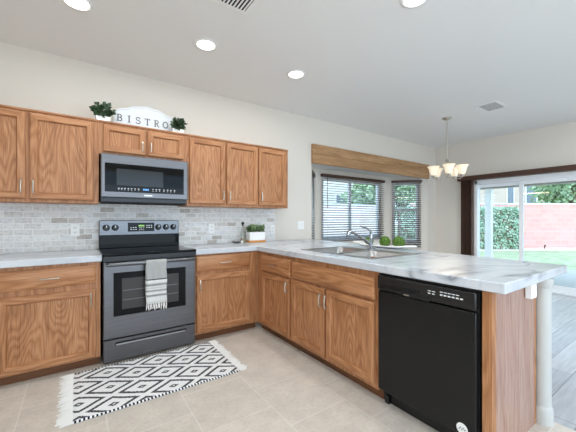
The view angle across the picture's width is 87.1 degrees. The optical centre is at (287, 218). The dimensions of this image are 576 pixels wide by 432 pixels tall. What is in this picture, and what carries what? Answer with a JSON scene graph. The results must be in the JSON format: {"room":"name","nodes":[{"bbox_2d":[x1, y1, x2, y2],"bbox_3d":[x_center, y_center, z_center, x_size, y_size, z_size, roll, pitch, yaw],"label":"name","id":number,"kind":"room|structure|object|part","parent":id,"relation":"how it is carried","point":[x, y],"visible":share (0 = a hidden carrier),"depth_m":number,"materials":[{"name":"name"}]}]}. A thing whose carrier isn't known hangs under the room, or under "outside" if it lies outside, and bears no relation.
{"room":"kitchen","nodes":[
{"label":"kitchen","id":0,"kind":"room"},
{"bbox_2d":[0,41,435,251],"bbox_3d":[-0.161,-0.157,4.300,8.360,2.729,0.150,0,0,-35],"label":"wall","id":1,"kind":"structure","parent":0,"point":[29,78],"depth_m":3.67,"materials":[{"name":"beige paint"}]},
{"bbox_2d":[0,104,98,204],"bbox_3d":[-2.185,-0.514,2.563,0.982,0.756,0.380,0,0,-35],"label":"upper cabinet","id":2,"kind":"object","parent":1,"relation":"attached to","point":[46,157],"visible":1,"depth_m":2.53,"materials":[{"name":"brown wood"}]},
{"bbox_3d":[-2.297,-0.511,2.320,0.324,0.588,0.007,0,0,-35],"label":"panel","id":3,"kind":"part","parent":2,"relation":"part of","materials":[{"name":"brown wood"}]},
{"bbox_3d":[-2.293,-0.511,2.314,0.434,0.698,0.026,0,0,-35],"label":"door","id":4,"kind":"part","parent":2,"relation":"part of","materials":[{"name":"brown wood"}]},
{"bbox_3d":[-2.114,-0.884,2.461,0.982,0.016,0.032,0,0,-35],"label":"moulding","id":5,"kind":"part","parent":2,"relation":"part of","materials":[{"name":"brown wood"}]},
{"bbox_3d":[-1.914,-0.511,2.579,0.434,0.698,0.026,0,0,-35],"label":"door","id":6,"kind":"part","parent":2,"relation":"part of","materials":[{"name":"brown wood"}]},
{"bbox_3d":[-1.918,-0.511,2.585,0.324,0.588,0.007,0,0,-35],"label":"panel","id":7,"kind":"part","parent":2,"relation":"part of","materials":[{"name":"brown wood"}]},
{"bbox_2d":[0,203,274,253],"bbox_3d":[-1.444,0.098,3.305,3.077,0.500,0.012,0,0,-35],"label":"backsplash","id":8,"kind":"structure","parent":1,"relation":"attached to","point":[24,227],"depth_m":2.98,"materials":[{"name":"tile"}]},
{"bbox_2d":[70,224,79,235],"bbox_3d":[-2.027,0.108,2.885,0.072,0.116,0.009,0,0,-35],"label":"wall outlet","id":9,"kind":"object","parent":8,"relation":"attached to","point":[74,228],"visible":1,"depth_m":2.88,"materials":[{"name":"white plastic"}]},
{"bbox_2d":[209,224,213,232],"bbox_3d":[-0.923,0.118,3.657,0.072,0.116,0.009,0,0,-35],"label":"wall outlet","id":10,"kind":"object","parent":8,"relation":"attached to","point":[211,226],"visible":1,"depth_m":3.65,"materials":[{"name":"white plastic"}]},
{"bbox_2d":[270,225,274,233],"bbox_3d":[-0.210,0.148,4.154,0.072,0.116,0.009,0,0,-35],"label":"wall outlet","id":11,"kind":"object","parent":8,"relation":"attached to","point":[272,227],"visible":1,"depth_m":4.15,"materials":[{"name":"white plastic"}]},
{"bbox_2d":[99,120,186,161],"bbox_3d":[-1.462,-0.741,3.067,0.782,0.303,0.380,0,0,-35],"label":"upper cabinet","id":12,"kind":"object","parent":1,"relation":"attached to","point":[114,138],"visible":0.94,"depth_m":2.92,"materials":[{"name":"brown wood"}]},
{"bbox_2d":[89,101,115,120],"bbox_3d":[-1.696,-0.989,2.780,0.222,0.191,0.116,0,0,-35],"label":"potted plant","id":13,"kind":"object","parent":12,"relation":"on","point":[106,115],"visible":0.94,"depth_m":2.77,"materials":[{"name":"green plant"}]},
{"bbox_3d":[-1.709,-0.917,2.801,0.118,0.048,0.065,0,0,-35],"label":"pot","id":14,"kind":"part","parent":13,"relation":"part of","materials":[{"name":"white ceramic"}]},
{"bbox_3d":[-1.532,-0.736,2.845,0.350,0.243,0.026,0,0,-35],"label":"door","id":15,"kind":"part","parent":12,"relation":"part of","materials":[{"name":"brown wood"}]},
{"bbox_3d":[-1.536,-0.736,2.852,0.240,0.133,0.007,0,0,-35],"label":"panel","id":16,"kind":"part","parent":12,"relation":"part of","materials":[{"name":"brown wood"}]},
{"bbox_2d":[113,106,172,130],"bbox_3d":[-1.435,-1.016,3.085,0.600,0.246,0.021,0,0,-35],"label":"wooden sign","id":17,"kind":"object","parent":12,"relation":"on","point":[144,116],"visible":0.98,"depth_m":3.06,"materials":[{"name":"white wood"}]},
{"bbox_3d":[-1.391,-0.884,2.966,0.782,0.016,0.032,0,0,-35],"label":"moulding","id":18,"kind":"part","parent":12,"relation":"part of","materials":[{"name":"brown wood"}]},
{"bbox_2d":[99,153,187,205],"bbox_3d":[-1.451,-0.367,3.054,0.762,0.440,0.388,0,0,-35],"label":"microwave","id":19,"kind":"object","parent":12,"relation":"attached to","point":[123,179],"visible":0.95,"depth_m":2.88,"materials":[{"name":"grey metal"}]},
{"bbox_3d":[-1.351,-0.374,2.901,0.688,0.256,0.012,0,0,-35],"label":"door glass","id":20,"kind":"part","parent":19,"relation":"part of","materials":[{"name":"black glass"}]},
{"bbox_3d":[-1.230,-0.736,3.056,0.342,0.243,0.026,0,0,-35],"label":"door","id":21,"kind":"part","parent":12,"relation":"part of","materials":[{"name":"brown wood"}]},
{"bbox_3d":[-1.235,-0.736,3.062,0.232,0.133,0.007,0,0,-35],"label":"panel","id":22,"kind":"part","parent":12,"relation":"part of","materials":[{"name":"brown wood"}]},
{"bbox_2d":[170,117,187,132],"bbox_3d":[-1.135,-0.977,3.170,0.185,0.167,0.118,0,0,-35],"label":"potted plant","id":23,"kind":"object","parent":12,"relation":"on","point":[178,125],"visible":0.95,"depth_m":3.15,"materials":[{"name":"green plant"}]},
{"bbox_3d":[-1.160,-0.916,3.184,0.112,0.046,0.061,0,0,-35],"label":"pot","id":24,"kind":"part","parent":23,"relation":"part of","materials":[{"name":"white ceramic"}]},
{"bbox_2d":[178,134,257,207],"bbox_3d":[-0.792,-0.514,3.535,0.851,0.756,0.380,0,0,-35],"label":"upper cabinet","id":25,"kind":"object","parent":1,"relation":"attached to","point":[222,173],"visible":0.98,"depth_m":3.39,"materials":[{"name":"brown wood"}]},
{"bbox_3d":[-0.875,-0.511,3.304,0.399,0.694,0.026,0,0,-35],"label":"door","id":26,"kind":"part","parent":25,"relation":"part of","materials":[{"name":"brown wood"}]},
{"bbox_3d":[-0.879,-0.511,3.310,0.289,0.584,0.007,0,0,-35],"label":"panel","id":27,"kind":"part","parent":25,"relation":"part of","materials":[{"name":"brown wood"}]},
{"bbox_3d":[-0.721,-0.884,3.433,0.851,0.016,0.032,0,0,-35],"label":"moulding","id":28,"kind":"part","parent":25,"relation":"part of","materials":[{"name":"brown wood"}]},
{"bbox_3d":[-0.533,-0.511,3.543,0.396,0.694,0.026,0,0,-35],"label":"door","id":29,"kind":"part","parent":25,"relation":"part of","materials":[{"name":"brown wood"}]},
{"bbox_3d":[-0.537,-0.511,3.549,0.286,0.584,0.007,0,0,-35],"label":"panel","id":30,"kind":"part","parent":25,"relation":"part of","materials":[{"name":"brown wood"}]},
{"bbox_2d":[255,145,287,208],"bbox_3d":[-0.260,-0.514,3.907,0.448,0.756,0.380,0,0,-35],"label":"upper cabinet","id":31,"kind":"object","parent":1,"relation":"attached to","point":[272,162],"visible":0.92,"depth_m":3.79,"materials":[{"name":"brown wood"}]},
{"bbox_3d":[-0.198,-0.511,3.786,0.279,0.584,0.007,0,0,-35],"label":"panel","id":32,"kind":"part","parent":31,"relation":"part of","materials":[{"name":"brown wood"}]},
{"bbox_3d":[-0.189,-0.884,3.805,0.448,0.016,0.032,0,0,-35],"label":"moulding","id":33,"kind":"part","parent":31,"relation":"part of","materials":[{"name":"brown wood"}]},
{"bbox_2d":[297,221,303,228],"bbox_3d":[0.188,0.093,4.447,0.118,0.118,0.010,0,0,-35],"label":"light switch","id":34,"kind":"object","parent":1,"relation":"attached to","point":[300,224],"visible":1,"depth_m":4.44,"materials":[{"name":"white plastic"}]},
{"bbox_2d":[311,144,428,178],"bbox_3d":[1.654,-0.982,5.451,3.153,0.290,0.038,0,0,-35],"label":"wood valance","id":35,"kind":"object","parent":1,"relation":"attached to","point":[320,154],"visible":0.93,"depth_m":5.20,"materials":[{"name":"brown wood"}]},
{"bbox_2d":[0,0,575,147],"bbox_3d":[1.886,-1.581,1.369,8.360,0.120,7.300,0,0,-35],"label":"ceiling","id":36,"kind":"structure","parent":0,"point":[381,67],"depth_m":2.77,"materials":[{"name":"white paint"}]},
{"bbox_2d":[61,0,93,11],"bbox_3d":[-1.478,-1.516,2.124,0.200,0.009,0.200,0,0,-35],"label":"recessed light","id":37,"kind":"object","parent":36,"relation":"in","point":[79,5],"visible":1,"depth_m":2.15,"materials":[{"name":"white paint"}]},
{"bbox_2d":[194,38,217,50],"bbox_3d":[-0.715,-1.516,2.645,0.200,0.009,0.200,0,0,-35],"label":"recessed light","id":38,"kind":"object","parent":36,"relation":"in","point":[205,44],"visible":1,"depth_m":2.63,"materials":[{"name":"white paint"}]},
{"bbox_2d":[212,0,258,14],"bbox_3d":[-0.352,-1.518,2.023,0.340,0.007,0.335,0,0,-35],"label":"ceiling vent","id":39,"kind":"object","parent":36,"relation":"in","point":[244,7],"visible":1,"depth_m":2.14,"materials":[{"name":"white metal"}]},
{"bbox_2d":[287,70,304,78],"bbox_3d":[0.084,-1.516,3.184,0.200,0.009,0.200,0,0,-35],"label":"recessed light","id":40,"kind":"object","parent":36,"relation":"in","point":[294,74],"visible":1,"depth_m":3.18,"materials":[{"name":"white paint"}]},
{"bbox_2d":[400,0,427,8],"bbox_3d":[0.875,-1.516,2.088,0.200,0.009,0.200,0,0,-35],"label":"recessed light","id":41,"kind":"object","parent":36,"relation":"in","point":[408,4],"visible":1,"depth_m":2.13,"materials":[{"name":"white paint"}]},
{"bbox_2d":[427,117,468,180],"bbox_3d":[2.415,-1.055,4.582,0.542,0.933,0.556,0,0,-35],"label":"chandelier","id":42,"kind":"object","parent":36,"relation":"hanging from","point":[450,170],"visible":1,"depth_m":4.54,"materials":[{"name":"white glass"}]},
{"bbox_3d":[2.200,-0.722,4.584,0.176,0.133,0.176,0,0,-35],"label":"lamp shade","id":43,"kind":"part","parent":42,"relation":"part of","materials":[{"name":"white glass"}]},
{"bbox_3d":[2.348,-0.722,4.767,0.176,0.133,0.176,0,0,-35],"label":"lamp shade","id":44,"kind":"part","parent":42,"relation":"part of","materials":[{"name":"white glass"}]},
{"bbox_3d":[2.400,-1.197,4.574,0.014,0.589,0.014,0,0,-35],"label":"stem","id":45,"kind":"part","parent":42,"relation":"part of","materials":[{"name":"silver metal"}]},
{"bbox_3d":[2.328,-0.722,4.387,0.176,0.133,0.176,0,0,-35],"label":"lamp shade","id":46,"kind":"part","parent":42,"relation":"part of","materials":[{"name":"white glass"}]},
{"bbox_3d":[2.567,-0.722,4.683,0.176,0.133,0.176,0,0,-35],"label":"lamp shade","id":47,"kind":"part","parent":42,"relation":"part of","materials":[{"name":"white glass"}]},
{"bbox_3d":[2.555,-0.722,4.448,0.176,0.133,0.176,0,0,-35],"label":"lamp shade","id":48,"kind":"part","parent":42,"relation":"part of","materials":[{"name":"white glass"}]},
{"bbox_2d":[475,100,507,111],"bbox_3d":[2.756,-1.518,4.105,0.380,0.007,0.260,0,0,-35],"label":"ceiling vent","id":49,"kind":"object","parent":36,"relation":"in","point":[494,105],"visible":1,"depth_m":4.09,"materials":[{"name":"white metal"}]},
{"bbox_2d":[0,293,575,431],"bbox_3d":[1.589,1.258,1.680,8.230,0.100,8.150,0,0,-35],"label":"floor","id":50,"kind":"structure","parent":0,"point":[282,388],"depth_m":2.00,"materials":[{"name":"beige tile"}]},
{"bbox_2d":[0,262,99,385],"bbox_3d":[-2.098,0.778,2.435,0.978,0.860,0.662,0,0,-35],"label":"base cabinet","id":51,"kind":"object","parent":50,"relation":"on","point":[50,314],"visible":0.95,"depth_m":2.29,"materials":[{"name":"brown wood"}]},
{"bbox_3d":[-1.808,0.842,2.302,0.481,0.438,0.007,0,0,-35],"label":"panel","id":52,"kind":"part","parent":51,"relation":"part of","materials":[{"name":"brown wood"}]},
{"bbox_3d":[-1.804,0.449,2.296,0.591,0.146,0.025,0,0,-35],"label":"drawer","id":53,"kind":"part","parent":51,"relation":"part of","materials":[{"name":"brown wood"}]},
{"bbox_3d":[-1.804,0.842,2.296,0.591,0.548,0.026,0,0,-35],"label":"door","id":54,"kind":"part","parent":51,"relation":"part of","materials":[{"name":"brown wood"}]},
{"bbox_2d":[0,249,101,267],"bbox_3d":[-2.108,0.322,2.444,1.002,0.051,0.640,0,0,-35],"label":"countertop","id":55,"kind":"structure","parent":51,"relation":"on","point":[25,259],"depth_m":2.38,"materials":[{"name":"stone"}]},
{"bbox_2d":[98,220,195,363],"bbox_3d":[-1.358,0.612,2.917,0.770,1.192,0.707,0,0,-35],"label":"range","id":56,"kind":"object","parent":50,"relation":"on","point":[127,329],"visible":0.99,"depth_m":2.73,"materials":[{"name":"grey metal"}]},
{"bbox_3d":[-1.773,0.088,2.958,0.062,0.062,0.034,0,0,-35],"label":"knob","id":57,"kind":"part","parent":56,"relation":"part of","materials":[{"name":"black plastic"}]},
{"bbox_3d":[-1.710,0.088,3.002,0.062,0.062,0.034,0,0,-35],"label":"knob","id":58,"kind":"part","parent":56,"relation":"part of","materials":[{"name":"black plastic"}]},
{"bbox_3d":[-1.521,0.225,3.151,0.754,0.130,0.011,0,0,-35],"label":"panel","id":59,"kind":"part","parent":56,"relation":"part of","materials":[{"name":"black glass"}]},
{"bbox_2d":[98,245,195,256],"bbox_3d":[-1.377,0.301,2.944,0.770,0.024,0.642,0,0,-35],"label":"cooktop","id":60,"kind":"object","parent":56,"relation":"in","point":[114,250],"depth_m":2.81,"materials":[{"name":"black glass"}]},
{"bbox_3d":[-1.209,1.097,2.705,0.752,0.178,0.034,0,0,-35],"label":"storage drawer","id":61,"kind":"part","parent":56,"relation":"part of","materials":[{"name":"silver metal"}]},
{"bbox_2d":[145,259,166,309],"bbox_3d":[-1.151,0.573,2.648,0.174,0.439,0.045,0,0,-35],"label":"dish towel","id":62,"kind":"object","parent":56,"relation":"hanging from","point":[155,270],"visible":1,"depth_m":2.63,"materials":[{"name":"fabric"}]},
{"bbox_2d":[54,340,246,427],"bbox_3d":[-1.021,1.202,2.372,1.252,0.010,0.700,0,0,-35],"label":"rug","id":63,"kind":"object","parent":50,"relation":"on","point":[99,391],"visible":1,"depth_m":2.28,"materials":[{"name":"white fabric"}]},
{"bbox_2d":[195,251,257,340],"bbox_3d":[-0.772,0.778,3.361,0.692,0.860,0.662,0,0,-35],"label":"base cabinet","id":64,"kind":"object","parent":50,"relation":"on","point":[226,284],"visible":0.86,"depth_m":3.11,"materials":[{"name":"brown wood"}]},
{"bbox_3d":[-0.648,0.440,3.103,0.576,0.148,0.025,0,0,-35],"label":"drawer","id":65,"kind":"part","parent":64,"relation":"part of","materials":[{"name":"brown wood"}]},
{"bbox_3d":[-0.648,0.830,3.103,0.576,0.555,0.026,0,0,-35],"label":"door","id":66,"kind":"part","parent":64,"relation":"part of","materials":[{"name":"brown wood"}]},
{"bbox_3d":[-0.652,0.830,3.109,0.466,0.445,0.007,0,0,-35],"label":"panel","id":67,"kind":"part","parent":64,"relation":"part of","materials":[{"name":"brown wood"}]},
{"bbox_2d":[181,239,566,294],"bbox_3d":[0.377,0.322,2.761,1.893,0.051,2.965,0,0,-35],"label":"countertop","id":68,"kind":"structure","parent":64,"relation":"on","point":[495,275],"depth_m":2.01,"materials":[{"name":"stone"}]},
{"bbox_2d":[246,224,265,242],"bbox_3d":[-0.411,0.178,3.868,0.279,0.236,0.143,0,0,-35],"label":"planter box","id":69,"kind":"object","parent":68,"relation":"on","point":[255,233],"visible":1,"depth_m":3.83,"materials":[{"name":"white ceramic"}]},
{"bbox_2d":[301,246,419,258],"bbox_3d":[0.616,0.387,2.742,0.600,0.190,0.875,0,0,-35],"label":"sink","id":70,"kind":"object","parent":68,"relation":"in","point":[359,252],"visible":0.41,"depth_m":2.76,"materials":[{"name":"metal"}]},
{"bbox_3d":[0.465,0.387,2.889,0.464,0.190,0.394,0,0,-35],"label":"bowl","id":71,"kind":"part","parent":70,"relation":"part of","materials":[{"name":"metal"}]},
{"bbox_3d":[0.705,0.387,2.545,0.464,0.190,0.394,0,0,-35],"label":"bowl","id":72,"kind":"part","parent":70,"relation":"part of","materials":[{"name":"metal"}]},
{"bbox_2d":[346,226,374,248],"bbox_3d":[0.688,0.178,2.853,0.344,0.229,0.072,0,0,-35],"label":"kitchen faucet","id":73,"kind":"object","parent":68,"relation":"on","point":[370,242],"visible":0.99,"depth_m":2.89,"materials":[{"name":"silver metal"}]},
{"bbox_3d":[0.685,0.183,2.857,0.271,0.151,0.030,0,0,-31],"label":"spout","id":74,"kind":"part","parent":73,"relation":"part of","materials":[{"name":"silver metal"}]},
{"bbox_3d":[0.751,0.114,2.893,0.158,0.101,0.034,0,0,-35],"label":"lever","id":75,"kind":"part","parent":73,"relation":"part of","materials":[{"name":"silver metal"}]},
{"bbox_2d":[353,241,416,248],"bbox_3d":[0.974,0.274,3.147,0.158,0.045,0.800,0,0,-35],"label":"dough bowl","id":76,"kind":"object","parent":68,"relation":"on","point":[357,242],"visible":0.91,"depth_m":3.02,"materials":[{"name":"white ceramic"}]},
{"bbox_2d":[379,236,390,245],"bbox_3d":[0.997,0.234,3.114,0.121,0.123,0.118,0,0,-35],"label":"moss ball","id":77,"kind":"object","parent":76,"relation":"in","point":[384,241],"visible":0.91,"depth_m":3.08,"materials":[{"name":"green plant"}]},
{"bbox_2d":[392,236,404,245],"bbox_3d":[1.089,0.233,2.981,0.123,0.126,0.126,0,0,-35],"label":"moss ball","id":78,"kind":"object","parent":76,"relation":"in","point":[398,241],"visible":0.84,"depth_m":2.95,"materials":[{"name":"green plant"}]},
{"bbox_2d":[258,251,296,347],"bbox_3d":[0.074,0.778,3.222,0.662,0.860,0.655,0,0,-35],"label":"base cabinet","id":79,"kind":"object","parent":50,"relation":"on","point":[275,277],"visible":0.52,"depth_m":3.02,"materials":[{"name":"brown wood"}]},
{"bbox_3d":[-0.126,0.836,3.028,0.007,0.437,0.405,0,0,-35],"label":"panel","id":80,"kind":"part","parent":79,"relation":"part of","materials":[{"name":"brown wood"}]},
{"bbox_3d":[-0.132,0.836,3.023,0.026,0.547,0.515,0,0,-35],"label":"door","id":81,"kind":"part","parent":79,"relation":"part of","materials":[{"name":"brown wood"}]},
{"bbox_3d":[-0.131,0.463,3.022,0.025,0.162,0.538,0,0,-35],"label":"drawer","id":82,"kind":"part","parent":79,"relation":"part of","materials":[{"name":"brown wood"}]},
{"bbox_2d":[291,257,383,398],"bbox_3d":[0.541,0.778,2.554,0.662,0.860,0.972,0,0,-35],"label":"base cabinet","id":83,"kind":"object","parent":50,"relation":"on","point":[334,308],"visible":0.63,"depth_m":2.29,"materials":[{"name":"brown wood"}]},
{"bbox_3d":[0.172,0.831,2.601,0.007,0.436,0.340,0,0,-35],"label":"panel","id":84,"kind":"part","parent":83,"relation":"part of","materials":[{"name":"brown wood"}]},
{"bbox_3d":[0.166,0.831,2.597,0.026,0.546,0.450,0,0,-35],"label":"door","id":85,"kind":"part","parent":83,"relation":"part of","materials":[{"name":"brown wood"}]},
{"bbox_3d":[0.446,0.829,2.210,0.007,0.432,0.358,0,0,-35],"label":"panel","id":86,"kind":"part","parent":83,"relation":"part of","materials":[{"name":"brown wood"}]},
{"bbox_3d":[0.439,0.829,2.206,0.026,0.542,0.468,0,0,-35],"label":"door","id":87,"kind":"part","parent":83,"relation":"part of","materials":[{"name":"brown wood"}]},
{"bbox_2d":[378,273,481,431],"bbox_3d":[1.000,0.782,1.904,0.614,0.852,0.604,0,0,-35],"label":"dishwasher","id":88,"kind":"object","parent":50,"relation":"on","point":[430,333],"visible":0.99,"depth_m":1.68,"materials":[{"name":"black plastic"}]},
{"bbox_3d":[0.730,0.453,1.761,0.004,0.020,0.190,0,0,-35],"label":"pocket handle","id":89,"kind":"part","parent":88,"relation":"part of","materials":[{"name":"black plastic"}]},
{"bbox_3d":[0.821,1.158,1.779,0.010,0.100,0.604,0,0,-35],"label":"toe panel","id":90,"kind":"part","parent":88,"relation":"part of","materials":[{"name":"black plastic"}]},
{"bbox_3d":[0.763,0.411,1.739,0.029,0.090,0.596,0,0,-35],"label":"control panel","id":91,"kind":"part","parent":88,"relation":"part of","materials":[{"name":"black plastic"}]},
{"bbox_2d":[482,284,536,431],"bbox_3d":[1.223,0.778,1.631,0.600,0.860,0.079,0,0,-35],"label":"end panel","id":92,"kind":"object","parent":50,"relation":"on","point":[508,320],"depth_m":1.57,"materials":[{"name":"brown wood"}]},
{"bbox_3d":[1.362,0.396,1.699,0.080,0.093,0.031,0,0,-35],"label":"counter bracket","id":93,"kind":"part","parent":92,"relation":"part of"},
{"bbox_2d":[536,278,553,426],"bbox_3d":[1.520,0.779,1.811,0.106,0.858,0.106,0,0,-35],"label":"support post","id":94,"kind":"object","parent":50,"relation":"on","point":[544,409],"visible":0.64,"depth_m":1.77,"materials":[{"name":"grey paint"}]},
{"bbox_2d":[311,163,315,238],"bbox_3d":[0.360,0.158,4.967,0.120,2.100,0.796,0,0,10],"label":"wall","id":95,"kind":"structure","parent":0,"point":[313,168],"depth_m":5.24,"materials":[{"name":"beige paint"}]},
{"bbox_2d":[312,178,312,234],"bbox_3d":[0.387,-0.127,4.975,0.130,1.290,0.600,0,0,10],"label":"window","id":96,"kind":"structure","parent":95,"relation":"in","point":[312,178],"depth_m":5.19,"materials":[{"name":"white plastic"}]},
{"bbox_2d":[312,170,315,238],"bbox_3d":[0.400,-0.144,4.972,0.082,1.236,0.530,0,0,10],"label":"window blind","id":97,"kind":"object","parent":95,"relation":"attached to","point":[313,173],"visible":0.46,"depth_m":4.87,"materials":[{"name":"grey wood"}]},
{"bbox_2d":[316,168,387,243],"bbox_3d":[1.284,0.158,5.978,2.024,2.100,0.120,0,0,-35],"label":"wall","id":98,"kind":"structure","parent":0,"point":[319,190],"depth_m":5.79,"materials":[{"name":"beige paint"}]},
{"bbox_2d":[321,177,379,240],"bbox_3d":[1.268,-0.177,5.936,1.690,1.150,0.130,0,0,-35],"label":"window","id":99,"kind":"structure","parent":98,"relation":"in","point":[332,179],"depth_m":5.91,"materials":[{"name":"white plastic"}]},
{"bbox_2d":[321,173,384,240],"bbox_3d":[1.308,-0.194,5.861,1.720,1.216,0.082,0,0,-35],"label":"window blind","id":100,"kind":"object","parent":99,"relation":"attached to","point":[330,176],"visible":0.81,"depth_m":5.78,"materials":[{"name":"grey plastic"}]},
{"bbox_3d":[1.305,0.407,5.865,1.700,0.014,0.032,0,0,-35],"label":"rail","id":101,"kind":"part","parent":100,"relation":"part of","materials":[{"name":"brown"}]},
{"bbox_2d":[313,163,409,176],"bbox_3d":[1.379,-0.952,5.841,3.550,0.120,0.613,0,0,-35],"label":"ceiling","id":102,"kind":"structure","parent":0,"point":[319,166],"depth_m":5.71,"materials":[{"name":"white paint"}]},
{"bbox_2d":[388,177,427,250],"bbox_3d":[2.550,0.158,6.497,0.796,2.100,0.120,0,0,10],"label":"wall","id":103,"kind":"structure","parent":0,"point":[423,190],"depth_m":6.39,"materials":[{"name":"beige paint"}]},
{"bbox_2d":[391,183,418,242],"bbox_3d":[2.513,-0.127,6.478,0.590,1.290,0.130,0,0,10],"label":"window","id":104,"kind":"structure","parent":103,"relation":"in","point":[395,184],"depth_m":6.46,"materials":[{"name":"clear glass"}]},
{"bbox_2d":[391,180,421,246],"bbox_3d":[2.501,-0.109,6.395,0.605,1.406,0.082,0,0,10],"label":"window blind","id":105,"kind":"object","parent":104,"relation":"attached to","point":[392,181],"visible":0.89,"depth_m":6.39,"materials":[{"name":"grey plastic"}]},
{"bbox_2d":[395,226,575,270],"bbox_3d":[11.506,1.418,18.455,80.000,0.180,70.000,0,0,-35],"label":"lawn","id":106,"kind":"structure","parent":0,"point":[568,258],"depth_m":10.68,"materials":[{"name":"green plant"}]},
{"bbox_2d":[323,181,355,202],"bbox_3d":[0.717,-1.692,18.360,6.000,6.000,6.000,0,0,-35],"label":"sky","id":107,"kind":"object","parent":106,"relation":"on","point":[324,182],"visible":0.02,"depth_m":16.59,"materials":[{"name":"white paint"}]},
{"bbox_2d":[339,184,375,203],"bbox_3d":[3.918,-0.609,15.193,3.054,3.884,2.464,0,0,-35],"label":"tree","id":108,"kind":"object","parent":106,"relation":"on","point":[368,187],"visible":0.34,"depth_m":14.37,"materials":[{"name":"green plant"}]},
{"bbox_2d":[323,203,395,235],"bbox_3d":[0.347,0.403,9.808,9.840,1.910,0.260,0,0,-35],"label":"wall","id":109,"kind":"structure","parent":106,"relation":"on","point":[371,208],"depth_m":10.91,"materials":[{"name":"white paint"}]},
{"bbox_2d":[395,185,415,220],"bbox_3d":[7.218,-1.226,18.587,4.472,5.116,5.097,0,0,2],"label":"tree","id":110,"kind":"object","parent":106,"relation":"on","point":[411,188],"visible":0.12,"depth_m":17.15,"materials":[{"name":"green plant"}]},
{"bbox_2d":[409,203,575,247],"bbox_3d":[9.882,0.333,13.539,9.013,2.050,0.260,0,0,-3],"label":"wall","id":111,"kind":"structure","parent":106,"relation":"on","point":[552,225],"depth_m":13.52,"materials":[{"name":"pink brick"}]},
{"bbox_2d":[480,186,549,202],"bbox_3d":[16.590,-2.192,24.895,7.200,7.000,6.000,0,0,-3],"label":"house","id":112,"kind":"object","parent":106,"relation":"on","point":[502,195],"visible":0.09,"depth_m":22.35,"materials":[{"name":"beige paint"}]},
{"bbox_3d":[16.391,-2.092,22.319,0.450,2.200,0.025,0,0,-3],"label":"pane","id":113,"kind":"part","parent":112,"relation":"part of","materials":[{"name":"blue"}]},
{"bbox_3d":[17.989,-2.092,22.398,0.750,2.200,0.025,0,0,-3],"label":"pane","id":114,"kind":"part","parent":112,"relation":"part of","materials":[{"name":"blue"}]},
{"bbox_2d":[480,248,575,250],"bbox_3d":[9.909,1.318,12.979,8.973,0.060,0.880,0,0,-3],"label":"gravel border","id":115,"kind":"object","parent":106,"relation":"on","point":[525,249],"visible":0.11,"depth_m":12.72,"materials":[{"name":"beige"}]},
{"bbox_2d":[396,205,518,249],"bbox_3d":[7.273,0.406,12.932,5.393,1.994,0.769,0,0,-3],"label":"hedge","id":116,"kind":"object","parent":115,"relation":"on","point":[505,219],"visible":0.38,"depth_m":12.78,"materials":[{"name":"green plant"}]},
{"bbox_2d":[527,183,575,202],"bbox_3d":[15.745,-1.249,16.974,3.621,5.161,3.581,0,0,-13],"label":"tree","id":117,"kind":"object","parent":106,"relation":"on","point":[557,193],"visible":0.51,"depth_m":16.88,"materials":[{"name":"green plant"}]},
{"bbox_2d":[436,121,575,255],"bbox_3d":[5.251,-0.157,3.719,0.150,2.729,7.000,0,0,-35],"label":"wall","id":118,"kind":"structure","parent":0,"point":[554,145],"depth_m":5.70,"materials":[{"name":"beige paint"}]},
{"bbox_2d":[457,164,575,255],"bbox_3d":[4.048,0.173,5.202,0.115,2.010,2.170,0,0,-35],"label":"vertical blind","id":119,"kind":"object","parent":118,"relation":"attached to","point":[467,182],"visible":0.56,"depth_m":5.87,"materials":[{"name":"brown wood"}]},
{"bbox_2d":[475,171,575,296],"bbox_3d":[4.174,0.233,5.236,0.160,1.950,1.720,0,0,-35],"label":"door","id":120,"kind":"structure","parent":118,"relation":"in","point":[563,176],"depth_m":5.31,"materials":[{"name":"white plastic"}]},
{"bbox_2d":[554,270,575,287],"bbox_3d":[6.322,1.323,5.199,3.280,0.170,10.200,0,0,-35],"label":"patio slab","id":121,"kind":"object","parent":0,"point":[568,279],"depth_m":6.18,"materials":[{"name":"grey concrete"}]},
{"bbox_2d":[480,180,575,257],"bbox_3d":[5.720,0.013,5.388,2.450,2.450,7.200,0,0,-35],"label":"patio cover","id":122,"kind":"object","parent":121,"relation":"on","point":[488,190],"visible":0.27,"depth_m":7.81,"materials":[{"name":"white paint"}]},
{"bbox_3d":[5.227,0.230,7.886,0.140,2.015,0.140,0,0,-35],"label":"post","id":123,"kind":"part","parent":122,"relation":"part of","materials":[{"name":"white paint"}]}
]}

